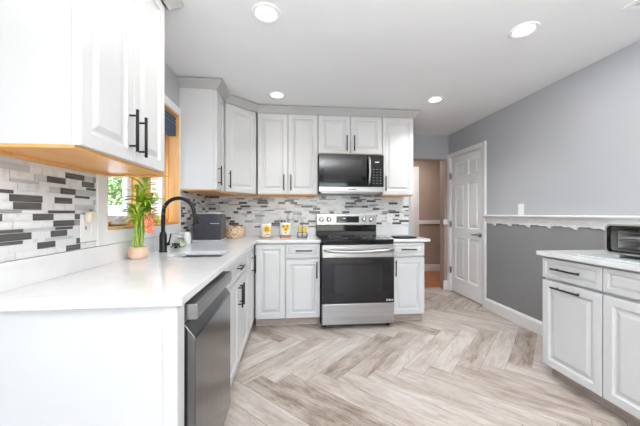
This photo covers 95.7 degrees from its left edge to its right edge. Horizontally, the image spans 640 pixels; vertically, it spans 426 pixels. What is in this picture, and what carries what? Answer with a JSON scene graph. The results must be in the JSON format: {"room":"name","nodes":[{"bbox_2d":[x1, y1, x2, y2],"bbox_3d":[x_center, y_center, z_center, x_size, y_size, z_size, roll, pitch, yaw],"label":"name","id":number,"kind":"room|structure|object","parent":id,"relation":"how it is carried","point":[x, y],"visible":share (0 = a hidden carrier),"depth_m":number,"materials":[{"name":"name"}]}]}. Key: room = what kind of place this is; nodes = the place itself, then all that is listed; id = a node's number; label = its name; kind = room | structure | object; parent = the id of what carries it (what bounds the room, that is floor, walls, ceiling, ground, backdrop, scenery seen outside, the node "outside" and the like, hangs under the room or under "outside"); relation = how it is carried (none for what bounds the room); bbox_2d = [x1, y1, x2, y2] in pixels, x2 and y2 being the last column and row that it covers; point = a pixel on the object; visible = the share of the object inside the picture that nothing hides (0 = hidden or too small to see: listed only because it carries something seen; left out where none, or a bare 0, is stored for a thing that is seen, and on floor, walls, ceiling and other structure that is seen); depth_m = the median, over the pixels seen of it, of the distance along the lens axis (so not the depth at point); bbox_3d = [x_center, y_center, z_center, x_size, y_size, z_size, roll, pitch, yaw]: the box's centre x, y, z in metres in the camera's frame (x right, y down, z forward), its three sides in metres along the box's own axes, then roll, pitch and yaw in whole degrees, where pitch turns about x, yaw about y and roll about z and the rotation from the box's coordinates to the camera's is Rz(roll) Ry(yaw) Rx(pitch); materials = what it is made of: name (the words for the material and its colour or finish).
{"room":"kitchen","nodes":[
{"label":"kitchen","id":0,"kind":"room"},
{"bbox_2d":[0,62,191,262],"bbox_3d":[-1.122,-0.018,0.377,0.140,2.406,6.574,0,0,-6],"label":"wall","id":1,"kind":"structure","parent":0,"point":[171,83],"depth_m":2.43,"materials":[{"name":"grey paint"}]},
{"bbox_2d":[0,155,95,261],"bbox_3d":[-1.096,-0.031,0.846,0.006,0.398,1.303,0,0,-6],"label":"backsplash","id":2,"kind":"structure","parent":1,"relation":"attached to","point":[41,205],"depth_m":1.17,"materials":[{"name":"white tile"}]},
{"bbox_2d":[80,214,96,242],"bbox_3d":[-1.147,0.070,1.438,0.010,0.135,0.115,0,0,-6],"label":"wall outlet","id":3,"kind":"object","parent":2,"relation":"attached to","point":[88,230],"visible":0.78,"depth_m":1.42,"materials":[{"name":"white plastic"}]},
{"bbox_2d":[83,221,87,234],"bbox_3d":[-1.142,0.070,1.409,0.002,0.066,0.032,0,0,-6],"label":"socket","id":4,"kind":"object","parent":3,"relation":"attached to","point":[85,224],"depth_m":1.41,"materials":[{"name":"white plastic"}]},
{"bbox_2d":[85,209,95,221],"bbox_3d":[-1.129,0.010,1.423,0.028,0.063,0.048,0,0,-6],"label":"plug","id":5,"kind":"object","parent":3,"relation":"attached to","point":[89,216],"visible":1,"depth_m":1.40,"materials":[{"name":"beige plastic"}]},
{"bbox_2d":[0,0,182,176],"bbox_3d":[-0.948,-0.710,1.270,0.384,1.013,0.796,0,0,-6],"label":"upper cabinet","id":6,"kind":"object","parent":1,"relation":"attached to","point":[82,82],"visible":1,"depth_m":0.99,"materials":[{"name":"white paint"}]},
{"bbox_2d":[95,95,180,245],"bbox_3d":[-1.282,-0.389,2.051,0.156,1.113,1.128,0,0,-6],"label":"window","id":7,"kind":"structure","parent":1,"relation":"in","point":[170,187],"depth_m":2.33,"materials":[{"name":"white paint"}]},
{"bbox_2d":[110,216,126,225],"bbox_3d":[-1.245,0.044,1.796,0.051,0.058,0.160,0,0,-6],"label":"decorative piece","id":8,"kind":"object","parent":7,"relation":"on","point":[117,221],"visible":0.97,"depth_m":1.77,"materials":[{"name":"white ceramic"}]},
{"bbox_2d":[165,109,175,135],"bbox_3d":[-1.268,-0.776,2.083,0.062,0.169,0.998,0,0,-6],"label":"roman shade","id":9,"kind":"object","parent":7,"relation":"attached to","point":[170,127],"visible":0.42,"depth_m":2.47,"materials":[{"name":"blue fabric"}]},
{"bbox_2d":[181,190,207,231],"bbox_3d":[-1.319,-0.028,3.074,0.006,0.394,0.910,0,0,-6],"label":"backsplash","id":10,"kind":"structure","parent":1,"relation":"attached to","point":[200,202],"depth_m":2.90,"materials":[{"name":"white tile"}]},
{"bbox_2d":[179,88,223,192],"bbox_3d":[-1.109,-0.716,2.792,0.368,1.001,0.307,0,0,-6],"label":"upper cabinet","id":11,"kind":"object","parent":1,"relation":"attached to","point":[202,110],"visible":0.99,"depth_m":2.64,"materials":[{"name":"white paint"}]},
{"bbox_2d":[177,77,420,118],"bbox_3d":[-0.080,-1.177,3.215,2.692,0.072,0.567,0,0,-21],"label":"crown molding","id":12,"kind":"structure","parent":11,"relation":"attached to","point":[184,82],"depth_m":3.27,"materials":[{"name":"paint"}]},
{"bbox_2d":[208,196,410,308],"bbox_3d":[-0.097,-0.018,3.723,2.569,2.406,0.120,0,0,-6],"label":"wall","id":13,"kind":"structure","parent":0,"point":[409,227],"depth_m":3.59,"materials":[{"name":"grey paint"}]},
{"bbox_2d":[196,97,258,195],"bbox_3d":[-1.027,-0.715,3.263,0.624,1.000,0.607,0,0,-6],"label":"upper cabinet","id":14,"kind":"object","parent":13,"relation":"attached to","point":[240,124],"visible":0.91,"depth_m":3.12,"materials":[{"name":"white paint"}]},
{"bbox_2d":[258,113,317,196],"bbox_3d":[-0.384,-0.716,3.451,0.687,1.001,0.362,0,0,-6],"label":"upper cabinet","id":15,"kind":"object","parent":13,"relation":"attached to","point":[287,143],"visible":0.99,"depth_m":3.31,"materials":[{"name":"white paint"}]},
{"bbox_2d":[209,195,408,226],"bbox_3d":[-0.103,-0.083,3.659,2.530,0.503,0.006,0,0,-6],"label":"backsplash","id":16,"kind":"structure","parent":13,"relation":"attached to","point":[246,211],"depth_m":3.65,"materials":[{"name":"white tile"}]},
{"bbox_2d":[387,214,392,222],"bbox_3d":[0.900,0.055,3.752,0.075,0.118,0.008,0,0,-6],"label":"wall outlet","id":17,"kind":"object","parent":16,"relation":"attached to","point":[389,216],"visible":1,"depth_m":3.75,"materials":[{"name":"white plastic"}]},
{"bbox_2d":[318,115,381,154],"bbox_3d":[0.338,-0.952,3.523,0.761,0.529,0.362,0,0,-6],"label":"upper cabinet","id":18,"kind":"object","parent":13,"relation":"attached to","point":[341,135],"visible":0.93,"depth_m":3.38,"materials":[{"name":"white paint"}]},
{"bbox_2d":[318,154,383,194],"bbox_3d":[0.344,-0.461,3.475,0.758,0.441,0.449,0,0,-6],"label":"microwave","id":19,"kind":"object","parent":18,"relation":"attached to","point":[338,174],"visible":0.92,"depth_m":3.31,"materials":[{"name":"black plastic"}]},
{"bbox_2d":[375,117,412,196],"bbox_3d":[0.909,-0.716,3.580,0.383,1.001,0.362,0,0,-6],"label":"upper cabinet","id":20,"kind":"object","parent":13,"relation":"attached to","point":[397,133],"visible":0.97,"depth_m":3.44,"materials":[{"name":"white paint"}]},
{"bbox_2d":[165,0,639,134],"bbox_3d":[0.545,-1.271,1.613,3.705,0.100,8.900,0,0,-6],"label":"ceiling","id":21,"kind":"structure","parent":0,"point":[368,54],"depth_m":2.14,"materials":[{"name":"paint"}]},
{"bbox_2d":[251,2,280,23],"bbox_3d":[-0.330,-1.216,1.761,0.180,0.009,0.180,0,0,-6],"label":"recessed light","id":22,"kind":"object","parent":21,"relation":"in","point":[263,12],"visible":1,"depth_m":1.75,"materials":[{"name":"white plastic"}]},
{"bbox_2d":[268,91,285,98],"bbox_3d":[-0.444,-1.216,2.975,0.180,0.009,0.180,0,0,-6],"label":"recessed light","id":23,"kind":"object","parent":21,"relation":"in","point":[275,94],"visible":1,"depth_m":2.97,"materials":[{"name":"white plastic"}]},
{"bbox_2d":[426,96,443,102],"bbox_3d":[1.224,-1.216,3.093,0.180,0.009,0.180,0,0,-6],"label":"recessed light","id":24,"kind":"object","parent":21,"relation":"in","point":[435,99],"visible":1,"depth_m":3.08,"materials":[{"name":"white plastic"}]},
{"bbox_2d":[508,21,540,38],"bbox_3d":[1.353,-1.216,1.924,0.180,0.009,0.180,0,0,-6],"label":"recessed light","id":25,"kind":"object","parent":21,"relation":"in","point":[523,30],"visible":1,"depth_m":1.92,"materials":[{"name":"white plastic"}]},
{"bbox_2d":[623,0,639,10],"bbox_3d":[1.935,-1.217,1.601,0.260,0.008,0.260,0,0,-6],"label":"ceiling vent","id":26,"kind":"object","parent":21,"relation":"in","point":[631,6],"visible":1,"depth_m":1.70,"materials":[{"name":"white plastic"}]},
{"bbox_2d":[413,160,439,264],"bbox_3d":[1.414,-0.018,5.941,4.400,2.406,0.100,0,0,-6],"label":"wall","id":27,"kind":"structure","parent":0,"point":[429,171],"depth_m":5.98,"materials":[{"name":"beige paint"}]},
{"bbox_2d":[411,172,413,235],"bbox_3d":[1.515,0.165,5.883,0.790,2.040,0.025,0,0,-6],"label":"door frame","id":28,"kind":"structure","parent":27,"relation":"in","point":[412,197],"depth_m":5.91,"materials":[{"name":"paint"}]},
{"bbox_2d":[413,167,418,236],"bbox_3d":[1.520,0.110,5.884,1.000,2.150,0.035,0,0,-6],"label":"trim","id":29,"kind":"structure","parent":27,"relation":"attached to","point":[415,169],"depth_m":5.91,"materials":[{"name":"white paint"}]},
{"bbox_2d":[419,220,439,223],"bbox_3d":[2.764,0.172,6.013,1.500,0.075,0.025,0,0,-6],"label":"trim","id":30,"kind":"structure","parent":27,"relation":"attached to","point":[420,221],"depth_m":5.95,"materials":[{"name":"white paint"}]},
{"bbox_2d":[424,264,439,271],"bbox_3d":[2.763,1.115,6.017,1.500,0.140,0.018,0,0,-6],"label":"baseboard","id":31,"kind":"structure","parent":27,"relation":"attached to","point":[433,267],"depth_m":5.96,"materials":[{"name":"white paint"}]},
{"bbox_2d":[224,287,633,425],"bbox_3d":[0.603,1.185,0.890,3.595,0.001,7.250,0,0,-6],"label":"floor","id":32,"kind":"structure","parent":0,"point":[352,344],"depth_m":2.10,"materials":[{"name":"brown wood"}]},
{"bbox_2d":[0,304,183,425],"bbox_3d":[-0.790,0.743,0.956,0.634,0.884,0.064,0,0,-6],"label":"end panel","id":33,"kind":"object","parent":32,"relation":"on","point":[99,366],"visible":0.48,"depth_m":0.94,"materials":[{"name":"white paint"}]},
{"bbox_2d":[184,271,231,425],"bbox_3d":[-0.796,0.751,1.304,0.655,0.868,0.598,0,0,-6],"label":"dishwasher","id":34,"kind":"object","parent":32,"relation":"on","point":[207,313],"visible":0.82,"depth_m":1.20,"materials":[{"name":"silver"}]},
{"bbox_2d":[224,251,247,386],"bbox_3d":[-0.878,0.745,2.064,0.658,0.880,0.914,0,0,-6],"label":"base cabinet","id":35,"kind":"object","parent":32,"relation":"on","point":[238,287],"visible":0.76,"depth_m":2.06,"materials":[{"name":"white paint"}]},
{"bbox_2d":[246,246,255,335],"bbox_3d":[-0.946,0.743,2.737,0.658,0.884,0.436,0,0,-6],"label":"base cabinet","id":36,"kind":"object","parent":32,"relation":"on","point":[250,251],"depth_m":2.76,"materials":[{"name":"white paint"}]},
{"bbox_2d":[255,243,285,325],"bbox_3d":[-0.548,0.743,3.296,0.312,0.884,0.620,0,0,-6],"label":"base cabinet","id":37,"kind":"object","parent":32,"relation":"on","point":[270,275],"visible":0.93,"depth_m":2.99,"materials":[{"name":"white paint"}]},
{"bbox_2d":[286,243,319,324],"bbox_3d":[-0.210,0.743,3.310,0.362,0.884,0.658,0,0,-6],"label":"base cabinet","id":38,"kind":"object","parent":32,"relation":"on","point":[302,259],"visible":0.98,"depth_m":3.02,"materials":[{"name":"white paint"}]},
{"bbox_2d":[0,235,320,310],"bbox_3d":[-0.581,0.286,2.272,1.314,0.030,2.668,0,0,-6],"label":"countertop","id":39,"kind":"structure","parent":38,"relation":"on","point":[160,279],"depth_m":1.16,"materials":[{"name":"white stone"}]},
{"bbox_2d":[0,230,192,292],"bbox_3d":[-1.225,0.220,2.198,0.018,0.101,2.648,0,0,-6],"label":"quartz upstand","id":40,"kind":"object","parent":39,"relation":"on","point":[14,274],"visible":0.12,"depth_m":1.26,"materials":[{"name":"white stone"}]},
{"bbox_2d":[116,172,169,258],"bbox_3d":[-1.085,0.006,1.746,0.278,0.530,0.320,0,0,-6],"label":"potted plant","id":41,"kind":"object","parent":39,"relation":"on","point":[134,252],"visible":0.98,"depth_m":1.74,"materials":[{"name":"green plant"}]},
{"bbox_2d":[171,243,180,247],"bbox_3d":[-1.139,0.251,2.283,0.061,0.040,0.056,0,0,11],"label":"stand","id":42,"kind":"object","parent":39,"relation":"on","point":[175,245],"visible":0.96,"depth_m":2.28,"materials":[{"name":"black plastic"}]},
{"bbox_2d":[159,196,198,251],"bbox_3d":[-1.009,0.073,2.069,0.273,0.396,0.056,0,0,-6],"label":"faucet","id":43,"kind":"object","parent":39,"relation":"on","point":[163,243],"visible":1,"depth_m":2.05,"materials":[{"name":"black metal"}]},
{"bbox_2d":[174,232,185,246],"bbox_3d":[-1.160,0.212,2.396,0.094,0.117,0.094,0,0,-6],"label":"jar","id":44,"kind":"object","parent":39,"relation":"on","point":[179,236],"visible":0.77,"depth_m":2.38,"materials":[{"name":"clear glass"}]},
{"bbox_2d":[184,229,190,243],"bbox_3d":[-1.190,0.205,2.594,0.060,0.132,0.060,0,0,-6],"label":"spray bottle","id":45,"kind":"object","parent":39,"relation":"on","point":[187,237],"visible":0.84,"depth_m":2.57,"materials":[{"name":"white plastic"}]},
{"bbox_2d":[180,255,222,257],"bbox_3d":[-0.801,0.387,1.961,0.365,0.169,0.366,0,0,-6],"label":"sink","id":46,"kind":"object","parent":39,"relation":"in","point":[185,256],"visible":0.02,"depth_m":2.12,"materials":[{"name":"silver metal"}]},
{"bbox_2d":[192,212,226,242],"bbox_3d":[-1.092,0.127,2.870,0.264,0.288,0.261,0,0,-6],"label":"countertop appliance","id":47,"kind":"object","parent":39,"relation":"on","point":[211,227],"visible":0.98,"depth_m":2.75,"materials":[{"name":"grey plastic"}]},
{"bbox_2d":[226,226,243,238],"bbox_3d":[-0.951,0.203,3.221,0.206,0.136,0.165,0,0,-6],"label":"woven basket","id":48,"kind":"object","parent":39,"relation":"on","point":[232,232],"visible":0.94,"depth_m":3.15,"materials":[{"name":"beige wicker"}]},
{"bbox_2d":[259,223,271,237],"bbox_3d":[-0.615,0.191,3.275,0.146,0.160,0.146,0,0,-6],"label":"canister","id":49,"kind":"object","parent":39,"relation":"on","point":[265,229],"visible":0.99,"depth_m":3.22,"materials":[{"name":"white ceramic"}]},
{"bbox_2d":[263,225,270,235],"bbox_3d":[-0.588,0.186,3.232,0.103,0.122,0.030,0,0,-33],"label":"print","id":50,"kind":"object","parent":49,"relation":"on","point":[266,228],"depth_m":3.22,"materials":[{"name":"yellow"}]},
{"bbox_2d":[243,227,315,235],"bbox_3d":[-0.704,0.220,3.591,1.295,0.101,0.020,0,0,-6],"label":"quartz upstand","id":51,"kind":"object","parent":39,"relation":"on","point":[275,231],"visible":0.36,"depth_m":3.60,"materials":[{"name":"white stone"}]},
{"bbox_2d":[280,222,290,237],"bbox_3d":[-0.405,0.186,3.374,0.136,0.170,0.141,0,0,-6],"label":"canister","id":52,"kind":"object","parent":39,"relation":"on","point":[285,228],"visible":0.97,"depth_m":3.31,"materials":[{"name":"white ceramic"}]},
{"bbox_2d":[281,224,288,232],"bbox_3d":[-0.400,0.168,3.316,0.094,0.105,0.023,0,0,-6],"label":"print","id":53,"kind":"object","parent":52,"relation":"on","point":[284,227],"depth_m":3.31,"materials":[{"name":"yellow"}]},
{"bbox_3d":[-0.207,0.171,3.316,0.115,0.201,0.069,0,0,-6],"label":"rack","id":54,"kind":"object","parent":39,"relation":"on","visible":0},
{"bbox_2d":[298,226,301,236],"bbox_3d":[-0.235,0.197,3.313,0.045,0.124,0.045,0,0,-6],"label":"salt shaker","id":55,"kind":"object","parent":54,"relation":"in","point":[299,227],"visible":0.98,"depth_m":3.30,"materials":[{"name":"yellow glass"}]},
{"bbox_2d":[303,226,306,236],"bbox_3d":[-0.179,0.197,3.319,0.045,0.124,0.045,0,0,-6],"label":"salt shaker","id":56,"kind":"object","parent":54,"relation":"in","point":[304,227],"visible":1,"depth_m":3.30,"materials":[{"name":"yellow ceramic"}]},
{"bbox_2d":[316,214,393,326],"bbox_3d":[0.362,0.592,3.298,0.760,1.186,0.815,0,0,-6],"label":"range","id":57,"kind":"object","parent":32,"relation":"on","point":[357,263],"visible":0.98,"depth_m":2.98,"materials":[{"name":"silver metal"}]},
{"bbox_2d":[316,235,393,241],"bbox_3d":[0.360,0.279,3.311,0.760,0.025,0.635,0,0,-6],"label":"cooktop","id":58,"kind":"object","parent":57,"relation":"in","point":[324,238],"depth_m":3.13,"materials":[{"name":"black glass"}]},
{"bbox_2d":[393,242,423,320],"bbox_3d":[0.923,0.743,3.424,0.372,0.884,0.658,0,0,-6],"label":"base cabinet","id":59,"kind":"object","parent":32,"relation":"on","point":[408,256],"visible":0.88,"depth_m":3.14,"materials":[{"name":"white paint"}]},
{"bbox_2d":[378,235,429,241],"bbox_3d":[0.947,0.286,3.440,0.428,0.030,0.649,0,0,-6],"label":"countertop","id":60,"kind":"structure","parent":59,"relation":"on","point":[418,239],"depth_m":3.13,"materials":[{"name":"white stone"}]},
{"bbox_2d":[375,227,407,234],"bbox_3d":[0.923,0.220,3.755,0.444,0.101,0.020,0,0,-6],"label":"quartz upstand","id":61,"kind":"object","parent":60,"relation":"on","point":[379,230],"visible":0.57,"depth_m":3.74,"materials":[{"name":"white stone"}]},
{"bbox_2d":[384,236,417,238],"bbox_3d":[0.885,0.262,3.290,0.415,0.018,0.267,0,0,35],"label":"serving tray","id":62,"kind":"object","parent":60,"relation":"on","point":[400,237],"visible":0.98,"depth_m":3.20,"materials":[{"name":"black plastic"}]},
{"bbox_2d":[543,256,614,412],"bbox_3d":[1.917,0.743,1.943,0.628,0.884,0.413,0,0,-6],"label":"base cabinet","id":63,"kind":"object","parent":32,"relation":"on","point":[573,292],"visible":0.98,"depth_m":1.88,"materials":[{"name":"white paint"}]},
{"bbox_2d":[603,266,639,425],"bbox_3d":[1.976,0.743,1.359,0.628,0.884,0.760,0,0,-6],"label":"base cabinet","id":64,"kind":"object","parent":32,"relation":"on","point":[621,304],"visible":0.98,"depth_m":1.61,"materials":[{"name":"white paint"}]},
{"bbox_2d":[536,250,639,271],"bbox_3d":[1.969,0.286,1.567,0.638,0.030,1.206,0,0,-6],"label":"countertop","id":65,"kind":"structure","parent":64,"relation":"on","point":[572,255],"depth_m":1.84,"materials":[{"name":"white stone"}]},
{"bbox_2d":[578,254,639,263],"bbox_3d":[1.933,0.268,1.621,0.440,0.005,0.600,0,0,-6],"label":"glass cutting board","id":66,"kind":"object","parent":65,"relation":"on","point":[602,256],"visible":0.59,"depth_m":1.75,"materials":[{"name":"white glass"}]},
{"bbox_2d":[605,224,639,259],"bbox_3d":[1.964,0.163,1.590,0.365,0.205,0.542,0,0,-6],"label":"toaster oven","id":67,"kind":"object","parent":66,"relation":"on","point":[620,239],"visible":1,"depth_m":1.76,"materials":[{"name":"grey metal"}]},
{"bbox_2d":[413,134,447,288],"bbox_3d":[2.371,-0.018,4.620,2.760,2.406,0.140,0,0,-6],"label":"wall","id":68,"kind":"structure","parent":0,"point":[443,164],"depth_m":4.51,"materials":[{"name":"grey paint"}]},
{"bbox_2d":[413,158,446,160],"bbox_3d":[1.549,-0.849,4.527,0.886,0.012,0.114,0,0,-6],"label":"trim","id":69,"kind":"structure","parent":68,"relation":"attached to","point":[414,159],"depth_m":4.50,"materials":[{"name":"beige paint"}]},
{"bbox_2d":[443,280,446,289],"bbox_3d":[1.942,1.110,4.499,0.062,0.150,0.017,0,0,-6],"label":"baseboard","id":70,"kind":"structure","parent":68,"relation":"attached to","point":[444,281],"depth_m":4.49,"materials":[{"name":"white paint"}]},
{"bbox_2d":[448,40,639,321],"bbox_3d":[2.403,-0.018,1.050,0.120,2.406,7.210,0,0,-6],"label":"wall","id":71,"kind":"structure","parent":0,"point":[571,146],"depth_m":2.67,"materials":[{"name":"grey paint"}]},
{"bbox_2d":[447,141,485,307],"bbox_3d":[2.076,0.134,4.076,0.164,2.102,0.883,0,0,-6],"label":"door","id":72,"kind":"structure","parent":71,"relation":"in","point":[466,171],"depth_m":4.05,"materials":[{"name":"paint"}]},
{"bbox_2d":[485,298,542,335],"bbox_3d":[2.385,1.119,0.544,0.018,0.132,6.206,0,0,-6],"label":"baseboard","id":73,"kind":"structure","parent":71,"relation":"attached to","point":[530,323],"depth_m":3.14,"materials":[{"name":"white paint"}]},
{"bbox_2d":[518,204,523,214],"bbox_3d":[2.135,-0.047,3.082,0.009,0.118,0.075,0,0,-6],"label":"light switch","id":74,"kind":"object","parent":71,"relation":"attached to","point":[520,206],"visible":1,"depth_m":3.08,"materials":[{"name":"white plastic"}]},
{"bbox_2d":[482,215,639,220],"bbox_3d":[2.363,0.032,0.542,0.062,0.037,6.206,0,0,-6],"label":"trim","id":75,"kind":"structure","parent":71,"relation":"attached to","point":[566,217],"depth_m":2.47,"materials":[{"name":"white paint"}]},
{"bbox_2d":[485,218,639,230],"bbox_3d":[2.222,0.095,2.135,0.024,0.091,3.006,0,0,-6],"label":"trim","id":76,"kind":"structure","parent":71,"relation":"attached to","point":[574,224],"depth_m":2.63,"materials":[{"name":"white paint"}]},
{"label":"outside","id":77,"kind":"structure","parent":0,"visible":0},
{"bbox_3d":[-8.141,1.585,5.213,12.840,0.100,20.000,0,0,-6],"label":"ground","id":78,"kind":"structure","parent":77,"visible":0},
{"bbox_2d":[108,205,122,214],"bbox_3d":[-6.086,0.650,8.169,6.300,1.770,0.280,0,0,23],"label":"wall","id":79,"kind":"structure","parent":78,"relation":"on","point":[112,209],"depth_m":7.83,"materials":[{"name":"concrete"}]},
{"bbox_2d":[108,177,122,204],"bbox_3d":[-7.069,-0.781,11.242,3.163,4.642,3.098,0,0,-6],"label":"tree","id":80,"kind":"object","parent":78,"relation":"on","point":[112,186],"visible":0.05,"depth_m":10.31,"materials":[{"name":"green plant"}]},
{"bbox_2d":[151,177,160,219],"bbox_3d":[-1.713,-0.065,3.295,0.449,3.200,0.300,0,0,-6],"label":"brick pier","id":81,"kind":"structure","parent":78,"relation":"on","point":[155,187],"depth_m":3.14,"materials":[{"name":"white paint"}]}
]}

